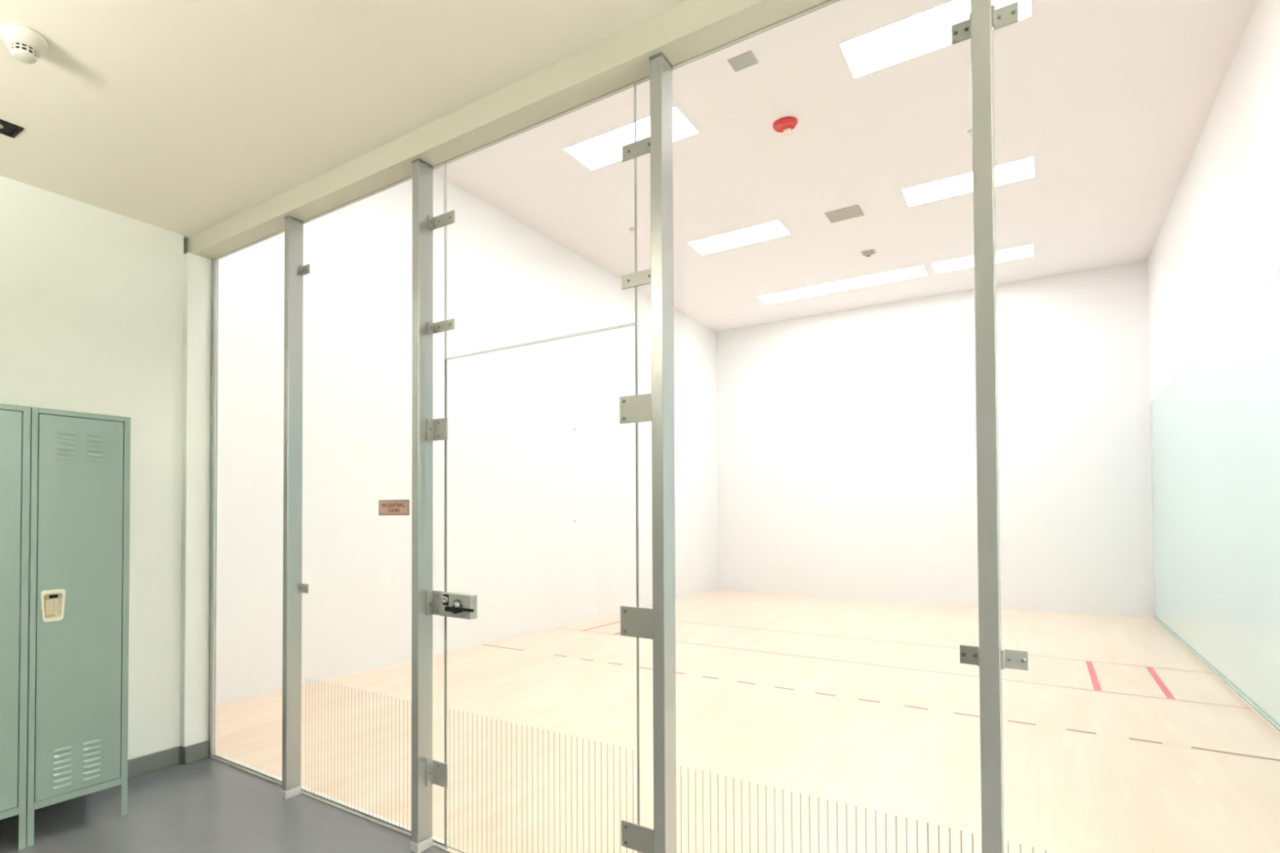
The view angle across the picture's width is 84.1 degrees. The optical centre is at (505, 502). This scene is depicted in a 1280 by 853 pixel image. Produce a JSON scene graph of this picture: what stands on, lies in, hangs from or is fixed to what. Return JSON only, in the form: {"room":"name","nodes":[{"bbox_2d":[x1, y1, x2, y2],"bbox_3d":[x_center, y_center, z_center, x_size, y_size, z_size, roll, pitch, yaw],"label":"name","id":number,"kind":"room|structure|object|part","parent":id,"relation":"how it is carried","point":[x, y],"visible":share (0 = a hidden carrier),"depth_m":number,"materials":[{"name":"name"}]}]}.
{"room":"locker room","nodes":[
{"label":"locker room","id":0,"kind":"room"},
{"bbox_2d":[0,175,183,759],"bbox_3d":[-3.482,-0.066,2.446,0.200,3.215,4.690,-1,-1,38],"label":"wall","id":1,"kind":"structure","parent":0,"point":[91,297],"depth_m":4.00,"materials":[{"name":"paint"}]},
{"bbox_2d":[127,746,179,777],"bbox_3d":[-3.397,1.490,2.351,0.012,0.100,4.687,-1,-1,38],"label":"baseboard","id":2,"kind":"structure","parent":1,"relation":"attached to","point":[161,759],"depth_m":4.07,"materials":[{"name":"rubber"}]},
{"bbox_2d":[178,745,185,764],"bbox_3d":[-1.945,1.520,4.187,0.050,0.104,0.012,-1,-1,38],"label":"baseboard","id":3,"kind":"structure","parent":1,"relation":"attached to","point":[182,753],"depth_m":4.18,"materials":[{"name":"rubber"}]},
{"bbox_2d":[180,252,211,746],"bbox_3d":[-1.976,0.025,4.360,0.250,3.100,0.182,-1,-1,38],"label":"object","id":4,"kind":"structure","parent":1,"relation":"attached to","point":[196,428],"depth_m":4.26,"materials":[{"name":"paint"}]},
{"bbox_2d":[208,258,218,758],"bbox_3d":[-1.819,0.025,4.332,0.030,3.100,0.032,-1,-1,38],"label":"trim","id":5,"kind":"structure","parent":1,"relation":"attached to","point":[213,260],"depth_m":4.32,"materials":[{"name":"grey metal"}]},
{"bbox_2d":[0,0,688,239],"bbox_3d":[-0.784,-1.777,0.295,7.140,0.120,4.925,-1,-1,38],"label":"ceiling","id":6,"kind":"structure","parent":0,"point":[184,117],"depth_m":2.75,"materials":[{"name":"white paint"}]},
{"bbox_2d":[0,119,23,137],"bbox_3d":[-2.223,-1.661,3.077,0.124,0.004,0.124,-1,-1,38],"label":"recessed light","id":7,"kind":"object","parent":6,"relation":"in","point":[8,129],"visible":1,"depth_m":3.10,"materials":[{"name":"black plastic"}]},
{"bbox_2d":[0,22,48,64],"bbox_3d":[-1.733,-1.635,2.503,0.150,0.078,0.150,-1,-1,38],"label":"smoke detector","id":8,"kind":"object","parent":6,"relation":"attached to","point":[25,45],"visible":1,"depth_m":2.47,"materials":[{"name":"white plastic"}]},
{"bbox_2d":[215,173,717,705],"bbox_3d":[0.723,-0.935,9.595,0.200,5.208,11.380,-1,-1,38],"label":"wall","id":9,"kind":"structure","parent":0,"point":[520,475],"depth_m":7.70,"materials":[{"name":"white paint"}]},
{"bbox_2d":[0,589,1279,852],"bbox_3d":[2.393,1.636,5.189,8.158,0.101,16.652,-1,-1,38],"label":"floor","id":10,"kind":"structure","parent":0,"point":[1117,738],"depth_m":4.46,"materials":[{"name":"brown wood"}]},
{"bbox_2d":[0,403,31,849],"bbox_3d":[-2.486,0.558,3.128,0.500,1.990,0.435,-1,-1,38],"label":"locker","id":11,"kind":"object","parent":10,"relation":"on","point":[15,420],"visible":1,"depth_m":3.11,"materials":[{"name":"green metal"}]},
{"bbox_3d":[-2.300,0.472,2.983,0.024,1.769,0.370,-1,-1,38],"label":"door","id":12,"kind":"part","parent":11,"relation":"part of","materials":[{"name":"green metal"}]},
{"bbox_3d":[-2.178,1.474,3.131,0.028,0.157,0.028,-1,-1,38],"label":"leg","id":13,"kind":"part","parent":11,"relation":"part of","materials":[{"name":"green metal"}]},
{"bbox_2d":[26,407,130,847],"bbox_3d":[-2.219,0.564,3.476,0.500,1.990,0.435,-1,-1,38],"label":"locker","id":14,"kind":"object","parent":10,"relation":"on","point":[78,648],"visible":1,"depth_m":3.31,"materials":[{"name":"green metal"}]},
{"bbox_3d":[-2.159,1.475,3.156,0.028,0.157,0.027,-1,-1,38],"label":"leg","id":15,"kind":"part","parent":14,"relation":"part of","materials":[{"name":"green metal"}]},
{"bbox_3d":[-2.111,0.479,3.239,0.034,0.147,0.104,-1,-1,38],"label":"recessed handle","id":16,"kind":"part","parent":14,"relation":"part of","materials":[{"name":"beige plastic"}]},
{"bbox_3d":[-1.911,1.480,3.479,0.028,0.157,0.028,-1,-1,38],"label":"leg","id":17,"kind":"part","parent":14,"relation":"part of","materials":[{"name":"green metal"}]},
{"bbox_2d":[280,215,310,799],"bbox_3d":[-1.121,0.012,3.725,0.098,3.100,0.098,-1,-1,38],"label":"post","id":18,"kind":"object","parent":10,"relation":"on","point":[294,269],"visible":1,"depth_m":3.72,"materials":[{"name":"grey metal"}]},
{"bbox_2d":[212,753,450,849],"bbox_3d":[0.326,1.534,2.673,5.354,0.016,0.045,-1,-1,38],"label":"trim","id":19,"kind":"structure","parent":10,"relation":"on","point":[313,793],"depth_m":3.59,"materials":[{"name":"white metal"}]},
{"bbox_2d":[183,230,284,781],"bbox_3d":[-1.524,0.019,3.998,0.907,3.097,0.184,-1,-1,38],"label":"window","id":20,"kind":"structure","parent":19,"relation":"on","point":[215,308],"depth_m":4.31,"materials":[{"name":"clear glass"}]},
{"bbox_2d":[301,177,412,832],"bbox_3d":[-0.727,0.001,3.493,0.968,3.081,0.013,-1,-1,38],"label":"window","id":21,"kind":"structure","parent":19,"relation":"on","point":[410,178],"depth_m":3.46,"materials":[{"name":"clear glass"}]},
{"bbox_2d":[378,499,409,515],"bbox_3d":[-0.534,0.024,3.334,0.210,0.074,0.004,-1,-1,38],"label":"door sign","id":22,"kind":"object","parent":21,"relation":"attached to","point":[392,507],"visible":1,"depth_m":3.33,"materials":[{"name":"beige"}]},
{"bbox_2d":[432,163,446,845],"bbox_3d":[-0.305,-0.005,3.168,0.088,3.081,0.012,-1,-1,38],"label":"window","id":23,"kind":"structure","parent":19,"relation":"on","point":[441,165],"depth_m":3.13,"materials":[{"name":"clear glass"}]},
{"bbox_2d":[635,77,649,852],"bbox_3d":[0.538,-0.018,2.519,0.126,3.081,0.012,-1,-1,38],"label":"window","id":24,"kind":"structure","parent":19,"relation":"on","point":[647,78],"depth_m":2.56,"materials":[{"name":"clear glass"}]},
{"bbox_2d":[672,0,973,852],"bbox_3d":[0.960,-0.025,2.194,0.931,3.081,0.013,-1,-1,38],"label":"window","id":25,"kind":"structure","parent":19,"relation":"on","point":[833,1],"depth_m":2.24,"materials":[{"name":"clear glass"}]},
{"bbox_2d":[410,158,454,852],"bbox_3d":[-0.324,0.000,3.111,0.176,3.100,0.098,-1,-1,38],"label":"post","id":26,"kind":"object","parent":10,"relation":"on","point":[426,771],"visible":1,"depth_m":3.13,"materials":[{"name":"grey metal"}]},
{"bbox_2d":[622,52,676,852],"bbox_3d":[0.492,-0.012,2.484,0.208,3.100,0.098,-1,-1,38],"label":"post","id":27,"kind":"object","parent":10,"relation":"on","point":[659,144],"visible":1,"depth_m":2.41,"materials":[{"name":"grey metal"}]},
{"bbox_2d":[440,324,653,852],"bbox_3d":[0.128,0.436,2.778,1.056,2.182,0.090,-1,-1,38],"label":"door","id":28,"kind":"structure","parent":27,"relation":"attached to","point":[637,622],"depth_m":2.58,"materials":[{"name":"clear glass"}]},
{"bbox_3d":[-0.262,0.427,3.061,0.034,0.048,0.002,-1,-1,38],"label":"dial plate","id":29,"kind":"part","parent":28,"relation":"part of","materials":[{"name":"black metal"}]},
{"bbox_3d":[-0.197,0.460,2.982,0.156,0.038,0.018,-1,-1,38],"label":"lever","id":30,"kind":"part","parent":28,"relation":"part of","materials":[{"name":"black plastic"}]},
{"bbox_2d":[951,0,1028,852],"bbox_3d":[1.298,-0.025,1.863,0.152,3.100,0.098,-1,-1,38],"label":"post","id":31,"kind":"object","parent":10,"relation":"on","point":[989,656],"visible":1,"depth_m":1.83,"materials":[{"name":"grey metal"}]},
{"bbox_2d":[433,0,1257,332],"bbox_3d":[3.374,-3.638,7.639,6.854,0.120,11.722,-1,-1,38],"label":"ceiling","id":32,"kind":"structure","parent":0,"point":[1113,101],"depth_m":7.21,"materials":[{"name":"white paint"}]},
{"bbox_2d":[562,105,700,170],"bbox_3d":[1.239,-3.586,6.895,1.220,0.006,0.560,-1,-1,38],"label":"recessed light","id":33,"kind":"object","parent":32,"relation":"in","point":[603,149],"visible":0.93,"depth_m":6.87,"materials":[{"name":"white plastic"}]},
{"bbox_2d":[686,219,791,255],"bbox_3d":[3.125,-3.543,9.329,1.220,0.006,0.560,-1,-1,38],"label":"recessed light","id":34,"kind":"object","parent":32,"relation":"in","point":[775,228],"visible":1,"depth_m":9.30,"materials":[{"name":"white plastic"}]},
{"bbox_2d":[727,50,758,72],"bbox_3d":[1.945,-3.608,5.689,0.190,0.010,0.180,-1,-1,38],"label":"ceiling vent","id":35,"kind":"object","parent":32,"relation":"in","point":[744,60],"visible":1,"depth_m":5.69,"materials":[{"name":"grey metal"}]},
{"bbox_2d":[773,116,797,135],"bbox_3d":[2.652,-3.559,6.589,0.216,0.074,0.216,-1,-1,38],"label":"fire alarm","id":36,"kind":"object","parent":32,"relation":"attached to","point":[785,125],"visible":1,"depth_m":6.56,"materials":[{"name":"red plastic"}]},
{"bbox_2d":[755,281,841,304],"bbox_3d":[4.919,-3.502,11.659,1.220,0.006,0.560,-1,-1,38],"label":"recessed light","id":37,"kind":"object","parent":32,"relation":"in","point":[830,287],"visible":1,"depth_m":11.63,"materials":[{"name":"white plastic"}]},
{"bbox_2d":[824,204,863,222],"bbox_3d":[4.181,-3.557,8.574,0.375,0.010,0.350,-1,-1,38],"label":"ceiling vent","id":38,"kind":"object","parent":32,"relation":"in","point":[853,211],"visible":1,"depth_m":8.57,"materials":[{"name":"grey metal"}]},
{"bbox_2d":[861,248,876,257],"bbox_3d":[5.136,-3.506,9.825,0.170,0.066,0.170,-1,-1,38],"label":"smoke detector","id":39,"kind":"object","parent":32,"relation":"attached to","point":[867,253],"visible":1,"depth_m":9.79,"materials":[{"name":"white plastic"}]},
{"bbox_2d":[835,264,928,290],"bbox_3d":[5.893,-3.517,10.908,1.220,0.006,0.560,-1,-1,38],"label":"recessed light","id":40,"kind":"object","parent":32,"relation":"in","point":[920,270],"visible":1,"depth_m":10.87,"materials":[{"name":"white plastic"}]},
{"bbox_2d":[837,0,1032,79],"bbox_3d":[3.275,-3.618,5.328,1.220,0.006,0.560,-1,-1,38],"label":"recessed light","id":41,"kind":"object","parent":32,"relation":"in","point":[929,30],"visible":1,"depth_m":5.41,"materials":[{"name":"white plastic"}]},
{"bbox_2d":[900,171,973,207],"bbox_3d":[4.946,-3.571,7.942,0.675,0.006,0.570,-1,-1,38],"label":"recessed light","id":42,"kind":"object","parent":32,"relation":"in","point":[962,184],"depth_m":7.93,"materials":[{"name":"white plastic"}]},
{"bbox_2d":[930,255,973,274],"bbox_3d":[6.648,-3.529,10.311,0.523,0.006,0.572,-1,-1,38],"label":"recessed light","id":43,"kind":"object","parent":32,"relation":"in","point":[966,262],"depth_m":10.31,"materials":[{"name":"white plastic"}]},
{"bbox_2d":[967,128,972,137],"bbox_3d":[4.513,-3.568,6.722,0.080,0.056,0.080,-1,-1,38],"label":"sprinkler head","id":44,"kind":"object","parent":32,"relation":"attached to","point":[969,131],"visible":0.57,"depth_m":6.72},
{"bbox_2d":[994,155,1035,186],"bbox_3d":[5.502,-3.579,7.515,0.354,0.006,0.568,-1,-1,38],"label":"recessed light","id":45,"kind":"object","parent":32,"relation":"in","point":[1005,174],"depth_m":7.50,"materials":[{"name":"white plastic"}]},
{"bbox_2d":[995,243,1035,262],"bbox_3d":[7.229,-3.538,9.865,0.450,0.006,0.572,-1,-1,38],"label":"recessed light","id":46,"kind":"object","parent":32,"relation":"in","point":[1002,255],"depth_m":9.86,"materials":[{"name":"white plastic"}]},
{"bbox_2d":[715,260,1154,617],"bbox_3d":[6.891,-0.894,12.154,6.854,5.208,0.200,-1,-1,38],"label":"wall","id":47,"kind":"structure","parent":0,"point":[846,439],"depth_m":11.70,"materials":[{"name":"white paint"}]},
{"bbox_2d":[1007,840,1046,852],"bbox_3d":[1.880,-0.039,1.486,1.384,3.081,0.013,-1,-1,38],"label":"window","id":48,"kind":"structure","parent":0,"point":[1007,841],"depth_m":1.85,"materials":[{"name":"clear glass"}]},
{"bbox_2d":[1147,0,1279,402],"bbox_3d":[5.994,-2.581,5.566,0.200,2.078,11.380,-1,-1,38],"label":"wall","id":49,"kind":"structure","parent":0,"point":[1217,244],"depth_m":5.95,"materials":[{"name":"white paint"}]},
{"bbox_2d":[1150,269,1279,724],"bbox_3d":[5.899,0.001,5.553,0.018,3.065,11.280,-1,-1,38],"label":"glass panel","id":50,"kind":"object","parent":49,"relation":"in","point":[1215,425],"depth_m":6.02,"materials":[{"name":"teal glass"}]},
{"bbox_2d":[1153,614,1279,733],"bbox_3d":[5.897,1.561,5.527,0.030,0.055,11.280,-1,-1,38],"label":"trim","id":51,"kind":"structure","parent":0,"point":[1268,719],"depth_m":6.04,"materials":[{"name":"white"}]},
{"bbox_3d":[0.252,-2.730,2.731,5.836,1.873,0.122,-1,-1,38],"label":"wall","id":52,"kind":"structure","parent":0,"visible":0},
{"bbox_2d":[183,0,840,259],"bbox_3d":[0.763,-1.684,2.303,7.140,0.235,0.147,-1,-1,38],"label":"ceiling beam","id":53,"kind":"structure","parent":52,"relation":"attached to","point":[691,28],"depth_m":2.78,"materials":[{"name":"beige paint"}]},
{"bbox_2d":[215,0,839,259],"bbox_3d":[0.314,-1.557,2.719,5.354,0.003,0.018,-1,-1,38],"label":"trim","id":54,"kind":"structure","parent":52,"relation":"attached to","point":[817,6],"depth_m":2.71,"materials":[{"name":"beige"}]},
{"bbox_2d":[444,83,635,359],"bbox_3d":[0.107,-1.105,2.870,0.949,0.893,0.012,-1,-1,38],"label":"window","id":55,"kind":"structure","parent":52,"relation":"in","point":[633,84],"depth_m":2.91,"materials":[{"name":"clear glass"}]}
]}

